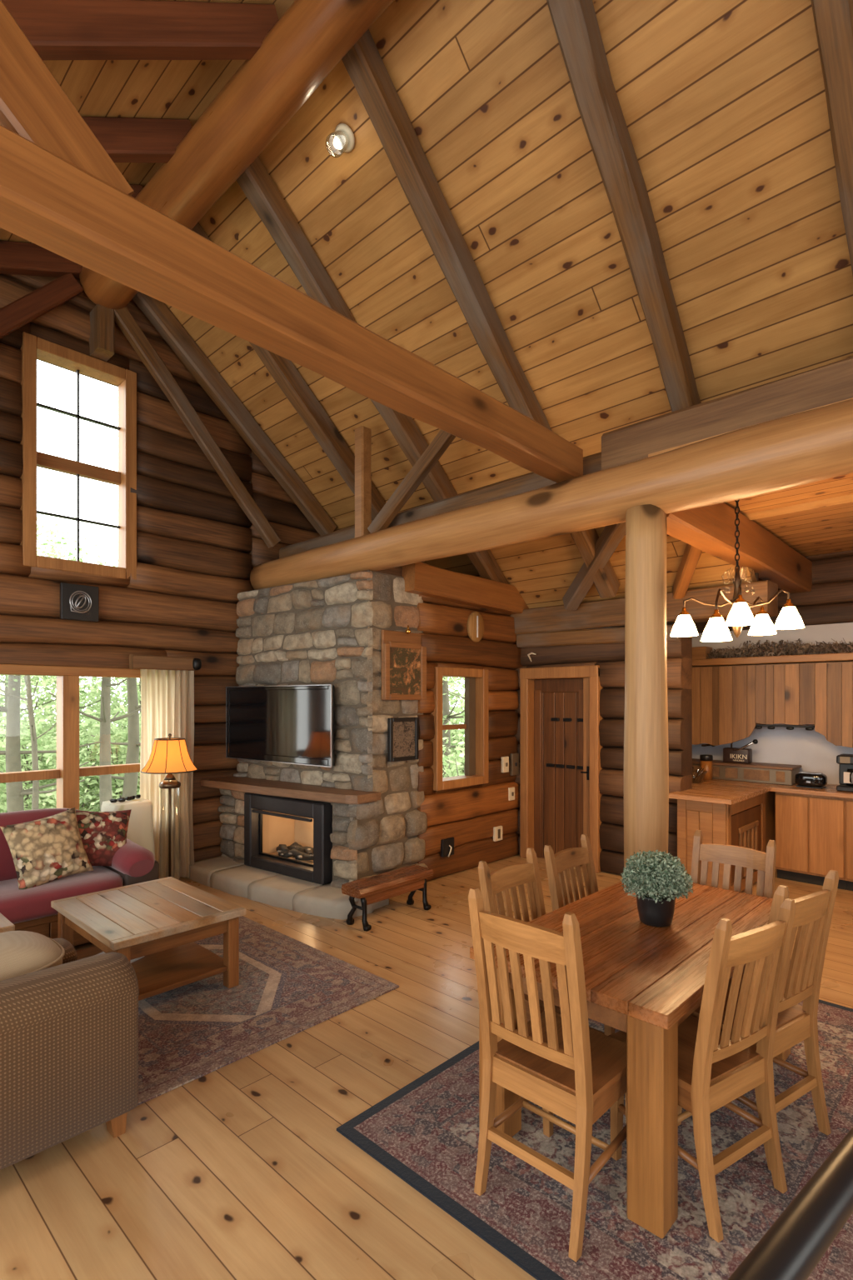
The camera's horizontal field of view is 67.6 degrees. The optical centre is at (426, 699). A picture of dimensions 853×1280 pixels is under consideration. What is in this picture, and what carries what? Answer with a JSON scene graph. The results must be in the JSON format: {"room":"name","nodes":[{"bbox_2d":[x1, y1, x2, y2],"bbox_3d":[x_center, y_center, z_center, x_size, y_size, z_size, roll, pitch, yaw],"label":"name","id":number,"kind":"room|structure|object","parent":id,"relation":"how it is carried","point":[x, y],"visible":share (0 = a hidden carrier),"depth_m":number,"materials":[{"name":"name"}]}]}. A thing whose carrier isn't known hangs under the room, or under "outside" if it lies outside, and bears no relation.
{"room":"log cabin interior","nodes":[
{"label":"log cabin interior","id":0,"kind":"room"},
{"bbox_2d":[0,0,294,243],"bbox_3d":[-1.305,-3.126,1.204,9.350,1.933,4.637,0,0,44],"label":"ceiling","id":1,"kind":"structure","parent":0,"point":[172,89],"depth_m":3.89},
{"bbox_2d":[0,240,82,278],"bbox_3d":[-4.293,-2.970,4.106,4.116,1.803,0.125,0,0,-45],"label":"rafter","id":2,"kind":"object","parent":1,"relation":"attached to","point":[16,257],"visible":0.55,"depth_m":5.14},
{"bbox_2d":[81,116,191,162],"bbox_3d":[-3.500,-2.970,3.351,4.366,1.814,0.145,0,0,-27],"label":"rafter","id":3,"kind":"object","parent":1,"relation":"attached to","point":[124,139],"visible":0.46,"depth_m":4.12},
{"bbox_2d":[1,0,278,60],"bbox_3d":[-2.924,-2.970,2.802,4.536,1.816,0.149,0,0,-21],"label":"ceiling beam","id":4,"kind":"structure","parent":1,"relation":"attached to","point":[57,29],"depth_m":3.32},
{"bbox_2d":[0,273,319,861],"bbox_3d":[-3.318,-1.137,5.469,0.290,5.755,7.940,0,0,44],"label":"wall","id":5,"kind":"structure","parent":0,"point":[194,538],"depth_m":6.13,"materials":[{"name":"brown wood"}]},
{"bbox_2d":[0,664,140,809],"bbox_3d":[-3.135,0.450,5.585,0.195,1.480,1.800,0,0,44],"label":"window","id":6,"kind":"structure","parent":5,"relation":"in","point":[67,772],"depth_m":5.53,"materials":[{"name":"brown wood"}]},
{"bbox_2d":[20,331,136,579],"bbox_3d":[-3.073,-2.075,5.650,0.195,1.930,0.920,0,0,44],"label":"window","id":7,"kind":"structure","parent":5,"relation":"in","point":[32,347],"depth_m":5.64,"materials":[{"name":"brown wood"}]},
{"bbox_2d":[60,582,99,622],"bbox_3d":[-3.011,-0.845,5.536,0.062,0.310,0.300,0,0,44],"label":"plaque","id":8,"kind":"object","parent":5,"relation":"attached to","point":[77,602],"visible":1,"depth_m":5.51,"materials":[{"name":"black plastic"}]},
{"bbox_2d":[89,304,114,361],"bbox_3d":[-2.874,-3.240,5.638,0.243,0.380,0.141,0,0,44],"label":"post","id":9,"kind":"object","parent":5,"relation":"attached to","point":[102,339],"visible":1,"depth_m":5.57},
{"bbox_2d":[79,0,394,309],"bbox_3d":[0.263,-3.619,2.631,8.610,0.396,0.402,0,0,44],"label":"log","id":10,"kind":"object","parent":9,"relation":"on","point":[310,39],"visible":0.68,"depth_m":3.79,"materials":[{"name":"wood"}]},
{"bbox_2d":[0,273,83,339],"bbox_3d":[-3.371,-2.951,5.013,0.107,1.283,1.220,0,0,44],"label":"brace","id":11,"kind":"object","parent":10,"relation":"attached to","point":[32,306],"visible":1,"depth_m":5.17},
{"bbox_2d":[114,306,280,548],"bbox_3d":[-2.187,-2.570,6.229,1.709,1.910,0.106,0,0,-45],"label":"ceiling beam","id":12,"kind":"structure","parent":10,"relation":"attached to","point":[124,320],"depth_m":6.12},
{"bbox_2d":[129,654,201,670],"bbox_3d":[-2.449,-0.349,6.015,0.135,0.134,0.650,0,0,44],"label":"curtain rod","id":13,"kind":"object","parent":5,"relation":"attached to","point":[136,661],"visible":1,"depth_m":5.96,"materials":[{"name":"brown wood"}]},
{"bbox_2d":[140,669,194,879],"bbox_3d":[-2.445,0.700,6.029,0.099,2.020,0.516,0,0,44],"label":"curtain","id":14,"kind":"object","parent":13,"relation":"hanging from","point":[167,696],"visible":0.74,"depth_m":6.04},
{"bbox_2d":[279,451,601,558],"bbox_3d":[-0.148,-1.579,5.780,3.910,0.252,0.208,0,0,44],"label":"beam","id":15,"kind":"structure","parent":5,"relation":"attached to","point":[592,463],"depth_m":5.22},
{"bbox_2d":[0,854,852,1279],"bbox_3d":[0.596,1.815,3.162,9.300,0.150,10.000,0,0,44],"label":"floor","id":16,"kind":"structure","parent":0,"point":[243,1169],"depth_m":2.42,"materials":[{"name":"wood"}]},
{"bbox_2d":[0,938,139,1169],"bbox_3d":[-1.891,1.285,2.510,0.996,0.910,1.105,0,0,44],"label":"armchair","id":17,"kind":"object","parent":16,"relation":"on","point":[69,1030],"visible":0.94,"depth_m":2.39,"materials":[{"name":"fabric"}]},
{"bbox_2d":[0,930,64,980],"bbox_3d":[-1.857,1.125,2.542,0.416,0.263,0.716,0,0,40],"label":"cushion","id":18,"kind":"object","parent":17,"relation":"on","point":[22,952],"visible":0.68,"depth_m":2.62,"materials":[{"name":"beige fabric"}]},
{"bbox_2d":[0,808,159,945],"bbox_3d":[-3.243,1.255,4.127,0.950,0.890,2.720,0,0,44],"label":"sofa","id":19,"kind":"object","parent":16,"relation":"on","point":[29,909],"visible":0.34,"depth_m":4.45,"materials":[{"name":"red fabric"}]},
{"bbox_2d":[0,807,93,889],"bbox_3d":[-2.639,1.040,4.449,0.234,0.516,0.536,0,0,39],"label":"throw pillow","id":20,"kind":"object","parent":19,"relation":"on","point":[45,850],"visible":1,"depth_m":4.38,"materials":[{"name":"fabric"}]},
{"bbox_2d":[0,865,122,924],"bbox_3d":[-2.803,1.360,4.481,0.800,0.200,1.120,0,0,44],"label":"seat cushion","id":21,"kind":"object","parent":19,"relation":"on","point":[32,905],"depth_m":4.27,"materials":[{"name":"red fabric"}]},
{"bbox_2d":[66,808,131,865],"bbox_3d":[-2.470,1.040,4.786,0.471,0.469,0.213,0,0,-28],"label":"throw pillow","id":22,"kind":"object","parent":19,"relation":"on","point":[102,833],"visible":0.6,"depth_m":4.74,"materials":[{"name":"red fabric"}]},
{"bbox_2d":[100,797,155,860],"bbox_3d":[-2.611,1.310,5.556,0.445,0.860,0.448,0,0,44],"label":"side table","id":23,"kind":"object","parent":16,"relation":"on","point":[140,829],"visible":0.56,"depth_m":5.46,"materials":[{"name":"fabric"}]},
{"bbox_2d":[140,733,198,878],"bbox_3d":[-2.257,1.016,5.604,0.475,1.445,0.475,0,0,44],"label":"floor lamp","id":24,"kind":"object","parent":16,"relation":"on","point":[168,756],"visible":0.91,"depth_m":5.50,"materials":[{"name":"fabric"}]},
{"bbox_2d":[137,915,399,1105],"bbox_3d":[-1.439,1.734,3.969,2.000,0.012,1.600,0,0,44],"label":"area rug","id":25,"kind":"object","parent":16,"relation":"on","point":[287,987],"visible":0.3,"depth_m":3.60,"materials":[{"name":"fabric"}]},
{"bbox_2d":[50,876,245,1000],"bbox_3d":[-1.725,1.494,3.930,1.020,0.465,0.770,0,0,44],"label":"coffee table","id":26,"kind":"object","parent":25,"relation":"on","point":[161,920],"visible":0.87,"depth_m":3.81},
{"bbox_2d":[75,941,227,1000],"bbox_3d":[-1.725,1.611,3.930,0.920,0.030,0.670,0,0,44],"label":"shelf","id":27,"kind":"object","parent":26,"relation":"attached to","point":[167,970],"depth_m":3.81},
{"bbox_2d":[185,570,428,919],"bbox_3d":[-1.097,0.305,6.159,2.187,2.870,1.520,0,0,38],"label":"stone fireplace","id":28,"kind":"object","parent":16,"relation":"on","point":[292,835],"visible":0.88,"depth_m":5.78,"materials":[{"name":"grey stone"}]},
{"bbox_2d":[225,684,334,767],"bbox_3d":[-1.422,0.230,6.167,1.556,0.736,0.124,0,0,38],"label":"television","id":29,"kind":"object","parent":28,"relation":"attached to","point":[292,724],"visible":1,"depth_m":6.06,"materials":[{"name":"black glass"}]},
{"bbox_2d":[200,775,380,804],"bbox_3d":[-1.327,0.838,5.939,2.030,0.085,0.430,0,0,38],"label":"mantel shelf","id":30,"kind":"object","parent":28,"relation":"attached to","point":[315,792],"depth_m":5.78,"materials":[{"name":"brown wood"}]},
{"bbox_2d":[387,717,418,761],"bbox_3d":[-0.210,0.355,5.795,0.040,0.390,0.360,0,0,44],"label":"picture","id":31,"kind":"object","parent":28,"relation":"attached to","point":[402,732],"visible":1,"depth_m":5.77,"materials":[{"name":"paper"}]},
{"bbox_2d":[381,625,426,699],"bbox_3d":[-0.195,-0.340,5.801,0.074,0.680,0.530,0,0,44],"label":"picture","id":32,"kind":"object","parent":28,"relation":"attached to","point":[403,656],"visible":1,"depth_m":5.77,"materials":[{"name":"brown wood"}]},
{"bbox_2d":[390,646,420,694],"bbox_3d":[-0.197,-0.260,5.797,0.008,0.420,0.400,0,0,44],"label":"painting","id":33,"kind":"object","parent":32,"relation":"attached to","point":[405,662],"depth_m":5.80},
{"bbox_2d":[250,399,852,589],"bbox_3d":[1.393,-1.303,3.853,8.662,0.374,0.363,0,0,44],"label":"log beam","id":34,"kind":"structure","parent":28,"relation":"on","point":[817,444],"depth_m":3.88,"materials":[{"name":"wood"}]},
{"bbox_2d":[0,125,583,482],"bbox_3d":[-1.039,-1.568,2.171,0.202,0.220,5.810,0,0,44],"label":"tie beam","id":35,"kind":"structure","parent":34,"relation":"on","point":[47,200],"depth_m":2.41,"materials":[{"name":"wood"}]},
{"bbox_2d":[0,0,134,195],"bbox_3d":[-1.507,-2.174,1.696,0.144,1.267,1.381,0,0,44],"label":"strut","id":36,"kind":"object","parent":35,"relation":"attached to","point":[33,105],"visible":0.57,"depth_m":1.94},
{"bbox_2d":[355,425,371,537],"bbox_3d":[-0.578,-1.960,5.800,0.123,1.000,0.122,0,0,44],"label":"strut","id":37,"kind":"object","parent":34,"relation":"on","point":[362,434],"visible":0.84,"depth_m":5.75,"materials":[{"name":"brown wood"}]},
{"bbox_2d":[367,430,455,533],"bbox_3d":[-0.117,-1.879,5.458,0.982,0.849,0.102,0,0,37],"label":"brace","id":38,"kind":"object","parent":34,"relation":"on","point":[443,439],"visible":0.81,"depth_m":5.42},
{"bbox_2d":[341,864,433,931],"bbox_3d":[-0.300,1.580,5.121,0.255,0.336,0.800,0,0,44],"label":"bench","id":39,"kind":"object","parent":16,"relation":"on","point":[412,878],"visible":1,"depth_m":5.02,"materials":[{"name":"wood"}]},
{"bbox_2d":[336,976,852,1279],"bbox_3d":[1.160,1.734,2.928,1.720,0.012,2.620,0,0,44],"label":"area rug","id":40,"kind":"object","parent":16,"relation":"on","point":[426,1132],"visible":0.41,"depth_m":2.31,"materials":[{"name":"fabric"}]},
{"bbox_2d":[478,847,615,1035],"bbox_3d":[0.554,1.237,2.926,0.495,0.978,0.424,0,0,45],"label":"dining chair","id":41,"kind":"object","parent":40,"relation":"on","point":[492,883],"visible":0.23,"depth_m":3.07,"materials":[{"name":"brown wood"}]},
{"bbox_2d":[468,887,626,1262],"bbox_3d":[0.460,1.191,2.251,0.424,1.071,0.495,0,0,44],"label":"dining chair","id":42,"kind":"object","parent":40,"relation":"on","point":[575,1072],"visible":0.98,"depth_m":2.12,"materials":[{"name":"brown wood"}]},
{"bbox_2d":[544,834,598,910],"bbox_3d":[0.936,1.248,3.349,0.495,0.958,0.424,0,0,44],"label":"dining chair","id":43,"kind":"object","parent":40,"relation":"on","point":[558,863],"visible":0.2,"depth_m":3.49,"materials":[{"name":"brown wood"}]},
{"bbox_2d":[470,878,790,1239],"bbox_3d":[0.993,1.359,2.832,0.808,0.735,1.530,0,0,44],"label":"dining table","id":44,"kind":"object","parent":40,"relation":"on","point":[642,981],"visible":0.59,"depth_m":2.25,"materials":[{"name":"brown wood"}]},
{"bbox_2d":[620,850,693,927],"bbox_3d":[1.019,0.832,2.840,0.307,0.318,0.310,0,0,44],"label":"potted plant","id":45,"kind":"object","parent":44,"relation":"on","point":[656,895],"visible":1,"depth_m":2.77,"materials":[{"name":"green plant"}]},
{"bbox_2d":[609,898,796,1242],"bbox_3d":[0.986,1.212,2.316,0.424,1.030,0.495,0,0,-32],"label":"dining chair","id":46,"kind":"object","parent":40,"relation":"on","point":[717,1067],"visible":0.81,"depth_m":2.15,"materials":[{"name":"brown wood"}]},
{"bbox_2d":[690,830,776,985],"bbox_3d":[1.521,1.232,3.313,0.424,0.989,0.495,0,0,44],"label":"dining chair","id":47,"kind":"object","parent":40,"relation":"on","point":[702,853],"visible":0.15,"depth_m":3.45,"materials":[{"name":"brown wood"}]},
{"bbox_2d":[690,870,839,1169],"bbox_3d":[1.328,1.201,2.608,0.424,1.051,0.495,0,0,-33],"label":"dining chair","id":48,"kind":"object","parent":40,"relation":"on","point":[797,1023],"visible":0.49,"depth_m":2.51,"materials":[{"name":"brown wood"}]},
{"bbox_2d":[624,504,669,879],"bbox_3d":[1.341,0.284,3.899,0.266,2.889,0.269,0,0,44],"label":"log post","id":49,"kind":"object","parent":16,"relation":"on","point":[646,720],"visible":0.73,"depth_m":3.79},
{"bbox_2d":[677,790,775,891],"bbox_3d":[2.812,1.300,6.361,0.935,0.840,1.650,0,0,44],"label":"base cabinet","id":50,"kind":"object","parent":16,"relation":"on","point":[750,822],"visible":0.46,"depth_m":5.69,"materials":[{"name":"brown wood"}]},
{"bbox_2d":[669,777,852,804],"bbox_3d":[3.644,0.860,5.527,3.350,0.039,1.750,0,0,44],"label":"countertop","id":51,"kind":"structure","parent":50,"relation":"on","point":[717,791],"depth_m":5.92,"materials":[{"name":"brown wood"}]},
{"bbox_2d":[700,754,713,779],"bbox_3d":[2.951,0.709,6.720,0.126,0.260,0.126,0,0,44],"label":"jar","id":52,"kind":"object","parent":51,"relation":"on","point":[706,760],"visible":0.99,"depth_m":6.67,"materials":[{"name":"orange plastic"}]},
{"bbox_2d":[692,758,801,784],"bbox_3d":[3.289,0.751,6.749,1.130,0.175,0.350,0,0,44],"label":"counter ledge","id":53,"kind":"object","parent":51,"relation":"on","point":[773,773],"visible":0.76,"depth_m":6.51,"materials":[{"name":"brown wood"}]},
{"bbox_2d":[723,742,752,763],"bbox_3d":[3.288,0.556,6.741,0.260,0.215,0.123,0,0,44],"label":"sign","id":54,"kind":"object","parent":53,"relation":"on","point":[745,755],"visible":1,"depth_m":6.69,"materials":[{"name":"brown"}]},
{"bbox_2d":[795,771,827,789],"bbox_3d":[3.688,0.767,6.117,0.260,0.142,0.185,0,0,44],"label":"toaster","id":55,"kind":"object","parent":51,"relation":"on","point":[803,779],"visible":1,"depth_m":6.06,"materials":[{"name":"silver metal"}]},
{"bbox_2d":[836,754,852,792],"bbox_3d":[3.931,0.673,5.864,0.240,0.330,0.287,0,0,44],"label":"coffee maker","id":56,"kind":"object","parent":51,"relation":"on","point":[845,762],"visible":1,"depth_m":5.84,"materials":[{"name":"black plastic"}]},
{"bbox_2d":[775,791,847,889],"bbox_3d":[3.784,1.310,6.188,0.578,0.860,0.580,0,0,44],"label":"base cabinet","id":57,"kind":"object","parent":16,"relation":"on","point":[811,829],"visible":0.92,"depth_m":5.99,"materials":[{"name":"brown wood"}]},
{"bbox_2d":[845,798,852,890],"bbox_3d":[4.204,1.310,5.788,0.578,0.860,0.580,0,0,44],"label":"base cabinet","id":58,"kind":"object","parent":16,"relation":"on","point":[849,802],"visible":0.96,"depth_m":5.76,"materials":[{"name":"brown wood"}]},
{"bbox_2d":[165,0,757,608],"bbox_3d":[-0.035,-2.441,5.907,4.700,3.273,3.924,0,0,44],"label":"ceiling","id":59,"kind":"structure","parent":0,"point":[484,87],"depth_m":4.47,"materials":[{"name":"wood"}]},
{"bbox_2d":[132,291,336,535],"bbox_3d":[-1.891,-2.871,6.629,0.146,1.986,2.336,0,0,44],"label":"rafter","id":60,"kind":"object","parent":59,"relation":"attached to","point":[157,312],"visible":0.91,"depth_m":6.46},
{"bbox_2d":[191,222,427,564],"bbox_3d":[-0.873,-2.462,6.331,0.163,2.973,3.537,0,0,42],"label":"rafter","id":61,"kind":"object","parent":59,"relation":"attached to","point":[282,370],"visible":0.31,"depth_m":6.03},
{"bbox_2d":[325,123,354,157],"bbox_3d":[-0.562,-3.634,4.150,0.150,0.198,0.196,0,0,44],"label":"ceiling lamp","id":62,"kind":"object","parent":59,"relation":"attached to","point":[344,139],"visible":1,"depth_m":4.13,"materials":[{"name":"beige plastic"}]},
{"bbox_2d":[236,156,509,584],"bbox_3d":[-0.222,-2.463,5.715,0.168,2.963,3.534,0,0,42],"label":"rafter","id":63,"kind":"object","parent":59,"relation":"attached to","point":[256,182],"visible":0.59,"depth_m":4.92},
{"bbox_2d":[341,29,620,598],"bbox_3d":[0.650,-2.463,4.882,0.166,2.966,3.531,0,0,42],"label":"rafter","id":64,"kind":"object","parent":59,"relation":"attached to","point":[363,62],"visible":0.66,"depth_m":4.23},
{"bbox_2d":[562,521,625,610],"bbox_3d":[1.568,-1.278,5.897,0.132,0.742,1.267,0,0,-11],"label":"brace","id":65,"kind":"object","parent":64,"relation":"attached to","point":[612,536],"visible":0.8,"depth_m":5.84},
{"bbox_2d":[546,0,701,411],"bbox_3d":[1.157,-2.896,3.673,0.170,2.106,2.478,0,0,41],"label":"rafter","id":66,"kind":"object","parent":59,"relation":"attached to","point":[575,22],"visible":0.9,"depth_m":3.58,"materials":[{"name":"wood"}]},
{"bbox_2d":[417,595,523,881],"bbox_3d":[0.451,0.370,6.671,0.287,2.740,1.720,0,0,44],"label":"wall","id":67,"kind":"structure","parent":0,"point":[470,814],"depth_m":6.54,"materials":[{"name":"wood"}]},
{"bbox_2d":[430,666,488,790],"bbox_3d":[0.310,0.275,6.446,0.195,1.190,0.800,0,0,44],"label":"window","id":68,"kind":"structure","parent":67,"relation":"in","point":[476,726],"depth_m":6.60,"materials":[{"name":"brown wood"}]},
{"bbox_2d":[400,561,529,614],"bbox_3d":[0.472,-1.108,6.541,0.247,0.282,1.921,0,-1,44],"label":"log beam","id":69,"kind":"structure","parent":67,"relation":"on","point":[420,578],"depth_m":6.24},
{"bbox_2d":[466,611,484,641],"bbox_3d":[0.508,-0.750,6.533,0.051,0.312,0.250,0,0,44],"label":"wood slice","id":70,"kind":"object","parent":67,"relation":"attached to","point":[475,626],"visible":1,"depth_m":6.51,"materials":[{"name":"brown wood"}]},
{"bbox_2d":[514,636,692,874],"bbox_3d":[1.716,0.530,6.620,1.950,2.420,0.287,0,0,44],"label":"wall","id":71,"kind":"structure","parent":0,"point":[611,657],"depth_m":6.30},
{"bbox_2d":[520,665,604,873],"bbox_3d":[1.436,0.695,6.790,0.950,2.090,0.189,0,0,44],"label":"door","id":72,"kind":"structure","parent":71,"relation":"in","point":[560,717],"depth_m":6.86,"materials":[{"name":"brown wood"}]},
{"bbox_2d":[516,625,681,647],"bbox_3d":[1.717,-0.639,6.513,1.800,0.157,0.205,2,1,44],"label":"beam","id":73,"kind":"structure","parent":71,"relation":"attached to","point":[612,635],"depth_m":6.54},
{"bbox_2d":[510,580,778,634],"bbox_3d":[1.305,-0.859,6.949,4.500,0.275,0.307,0,0,44],"label":"beam","id":74,"kind":"structure","parent":73,"relation":"on","point":[607,613],"depth_m":6.20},
{"bbox_2d":[592,0,852,519],"bbox_3d":[3.094,-2.748,2.413,4.650,2.658,3.181,0,0,44],"label":"ceiling","id":75,"kind":"structure","parent":0,"point":[723,103],"depth_m":3.47,"materials":[{"name":"wood"}]},
{"bbox_2d":[810,0,852,275],"bbox_3d":[1.927,-2.890,2.936,0.157,2.104,2.473,0,0,44],"label":"rafter","id":76,"kind":"object","parent":75,"relation":"attached to","point":[833,19],"visible":1,"depth_m":2.91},
{"bbox_2d":[648,397,852,556],"bbox_3d":[4.400,-1.500,3.784,4.650,0.080,3.850,0,0,44],"label":"ceiling","id":77,"kind":"structure","parent":0,"point":[829,529],"depth_m":5.07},
{"bbox_2d":[601,356,852,469],"bbox_3d":[2.996,-1.643,2.737,4.800,0.353,0.226,0,0,44],"label":"beam","id":78,"kind":"structure","parent":77,"relation":"on","point":[832,382],"depth_m":3.74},
{"bbox_2d":[670,499,804,641],"bbox_3d":[2.175,-0.922,4.412,0.906,1.074,0.614,0,0,-13],"label":"chandelier","id":79,"kind":"object","parent":77,"relation":"hanging from","point":[740,615],"visible":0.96,"depth_m":4.42,"materials":[{"name":"glass"}]},
{"bbox_2d":[666,502,812,593],"bbox_3d":[2.663,-1.278,5.302,0.210,0.333,3.550,0,-1,44],"label":"beam","id":80,"kind":"structure","parent":77,"relation":"attached to","point":[711,529],"depth_m":4.99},
{"bbox_2d":[672,543,702,599],"bbox_3d":[2.236,-1.196,5.397,0.102,0.556,0.916,0,0,9],"label":"brace","id":81,"kind":"object","parent":80,"relation":"attached to","point":[692,555],"visible":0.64,"depth_m":5.47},
{"bbox_2d":[692,622,852,784],"bbox_3d":[5.102,0.490,5.498,6.000,2.500,0.200,0,0,44],"label":"wall","id":82,"kind":"structure","parent":0,"point":[837,632],"depth_m":6.58,"materials":[{"name":"white paint"}]},
{"bbox_2d":[692,665,761,745],"bbox_3d":[3.205,0.064,6.907,0.768,0.847,0.357,0,0,44],"label":"upper cabinet","id":83,"kind":"object","parent":82,"relation":"attached to","point":[724,697],"visible":0.82,"depth_m":6.74,"materials":[{"name":"brown wood"}]},
{"bbox_2d":[692,723,852,784],"bbox_3d":[4.246,0.539,6.165,3.360,0.598,0.008,0,0,44],"label":"backsplash","id":84,"kind":"structure","parent":82,"relation":"attached to","point":[811,750],"depth_m":6.59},
{"bbox_2d":[755,662,815,730],"bbox_3d":[3.670,-0.031,6.464,0.544,0.657,0.356,0,0,44],"label":"upper cabinet","id":85,"kind":"object","parent":82,"relation":"attached to","point":[785,693],"depth_m":6.32,"materials":[{"name":"brown wood"}]},
{"bbox_2d":[815,661,852,747],"bbox_3d":[4.096,0.044,6.059,0.628,0.808,0.357,0,0,44],"label":"upper cabinet","id":86,"kind":"object","parent":82,"relation":"attached to","point":[833,681],"visible":1,"depth_m":6.04,"materials":[{"name":"brown wood"}]},
{"bbox_3d":[4.577,0.044,5.600,0.698,0.808,0.358,0,0,44],"label":"upper cabinet","id":87,"kind":"object","parent":82,"relation":"attached to","visible":0},
{"bbox_2d":[692,652,852,667],"bbox_3d":[3.875,-0.405,6.240,2.700,0.070,0.380,0,0,44],"label":"shelf","id":88,"kind":"object","parent":87,"relation":"on","point":[846,657],"visible":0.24,"depth_m":6.36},
{"bbox_2d":[704,638,852,658],"bbox_3d":[3.540,-0.513,6.526,1.522,0.226,0.368,0,0,44],"label":"garland","id":89,"kind":"object","parent":88,"relation":"on","point":[837,647],"visible":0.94,"depth_m":6.44},
{"bbox_2d":[694,550,852,633],"bbox_3d":[5.091,-1.120,5.487,6.000,0.720,0.271,0,0,44],"label":"wall","id":90,"kind":"structure","parent":0,"point":[830,600],"depth_m":6.38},
{"bbox_2d":[728,1127,852,1279],"bbox_3d":[0.844,1.274,1.210,2.230,0.933,0.100,0,0,-39],"label":"handrail","id":91,"kind":"object","parent":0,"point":[792,1247],"visible":1,"depth_m":0.99,"materials":[{"name":"metal"}]},
{"label":"outside","id":92,"kind":"structure","parent":0,"visible":0},
{"bbox_3d":[-6.143,3.762,34.864,43.000,0.553,58.000,0,0,44],"label":"ground","id":93,"kind":"structure","parent":92,"visible":0},
{"bbox_2d":[0,555,89,809],"bbox_3d":[-6.224,0.751,10.147,3.789,5.987,3.419,0,0,14],"label":"tree","id":94,"kind":"object","parent":93,"relation":"on","point":[35,801],"visible":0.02,"depth_m":9.92,"materials":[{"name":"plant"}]},
{"bbox_2d":[0,508,101,812],"bbox_3d":[-6.865,0.336,11.010,3.487,6.837,4.042,0,0,6],"label":"tree","id":95,"kind":"object","parent":93,"relation":"on","point":[15,793],"visible":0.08,"depth_m":10.77,"materials":[{"name":"green plant"}]},
{"bbox_2d":[0,675,119,809],"bbox_3d":[-11.463,1.767,16.978,6.768,6.052,7.632,0,0,41],"label":"tree","id":96,"kind":"object","parent":93,"relation":"on","point":[22,694],"visible":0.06,"depth_m":16.80,"materials":[{"name":"green plant"}]},
{"bbox_2d":[0,675,119,809],"bbox_3d":[-10.145,0.511,14.813,5.428,6.478,6.160,0,0,-24],"label":"tree","id":97,"kind":"object","parent":93,"relation":"on","point":[22,678],"visible":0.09,"depth_m":15.38,"materials":[{"name":"green plant"}]},
{"bbox_2d":[0,703,139,813],"bbox_3d":[-8.566,2.289,13.316,5.612,4.450,4.977,0,0,-20],"label":"shrub","id":98,"kind":"object","parent":93,"relation":"on","point":[2,745],"visible":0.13,"depth_m":12.85,"materials":[{"name":"green plant"}]},
{"bbox_2d":[0,699,140,811],"bbox_3d":[-8.595,2.231,14.199,5.176,4.628,5.837,0,0,-27],"label":"shrub","id":99,"kind":"object","parent":93,"relation":"on","point":[86,739],"visible":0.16,"depth_m":13.70,"materials":[{"name":"green plant"}]},
{"bbox_2d":[0,675,140,806],"bbox_3d":[-9.344,0.511,15.248,5.428,6.478,6.160,0,0,-1],"label":"tree","id":100,"kind":"object","parent":93,"relation":"on","point":[43,682],"visible":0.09,"depth_m":15.35,"materials":[{"name":"green plant"}]},
{"bbox_2d":[0,676,141,807],"bbox_3d":[-11.070,1.651,18.578,8.082,6.408,7.166,0,0,33],"label":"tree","id":101,"kind":"object","parent":93,"relation":"on","point":[39,697],"visible":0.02,"depth_m":17.98,"materials":[{"name":"green plant"}]},
{"bbox_2d":[2,696,140,811],"bbox_3d":[-7.053,2.231,14.482,5.837,4.628,5.176,0,0,-35],"label":"shrub","id":102,"kind":"object","parent":93,"relation":"on","point":[113,727],"visible":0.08,"depth_m":14.18,"materials":[{"name":"green plant"}]},
{"bbox_2d":[36,539,141,811],"bbox_3d":[-5.367,0.521,11.644,4.404,6.451,5.049,0,0,28],"label":"tree","id":103,"kind":"object","parent":93,"relation":"on","point":[105,781],"visible":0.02,"depth_m":11.52,"materials":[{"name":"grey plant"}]},
{"bbox_2d":[50,676,141,777],"bbox_3d":[-8.099,0.511,18.908,5.428,6.478,6.160,0,0,-20],"label":"tree","id":104,"kind":"object","parent":93,"relation":"on","point":[112,678],"visible":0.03,"depth_m":18.00,"materials":[{"name":"green plant"}]},
{"bbox_2d":[79,697,141,808],"bbox_3d":[-6.235,2.115,16.409,5.574,4.984,6.286,0,0,-42],"label":"shrub","id":105,"kind":"object","parent":93,"relation":"on","point":[123,756],"visible":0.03,"depth_m":14.65,"materials":[{"name":"green plant"}]},
{"bbox_2d":[90,551,140,797],"bbox_3d":[-6.165,0.336,12.932,4.042,6.837,3.487,0,0,-30],"label":"tree","id":106,"kind":"object","parent":93,"relation":"on","point":[130,782],"visible":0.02,"depth_m":12.80,"materials":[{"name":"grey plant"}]},
{"bbox_2d":[442,681,464,776],"bbox_3d":[0.526,1.999,16.725,5.972,5.340,6.735,0,0,11],"label":"shrub","id":107,"kind":"object","parent":93,"relation":"on","point":[457,720],"visible":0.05,"depth_m":15.88,"materials":[{"name":"green plant"}]},
{"bbox_2d":[442,721,464,777],"bbox_3d":[1.494,2.347,12.854,5.388,4.272,4.778,0,0,18],"label":"shrub","id":108,"kind":"object","parent":93,"relation":"on","point":[460,754],"visible":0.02,"depth_m":12.62,"materials":[{"name":"green plant"}]},
{"bbox_2d":[442,676,464,777],"bbox_3d":[0.264,0.521,14.219,4.404,6.451,5.049,0,0,-33],"label":"tree","id":109,"kind":"object","parent":93,"relation":"on","point":[446,707],"visible":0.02,"depth_m":14.58,"materials":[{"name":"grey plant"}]},
{"bbox_2d":[447,676,464,774],"bbox_3d":[1.237,1.767,18.108,7.632,6.052,6.768,0,0,4],"label":"shrub","id":110,"kind":"object","parent":93,"relation":"on","point":[463,678],"visible":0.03,"depth_m":17.79,"materials":[{"name":"green plant"}]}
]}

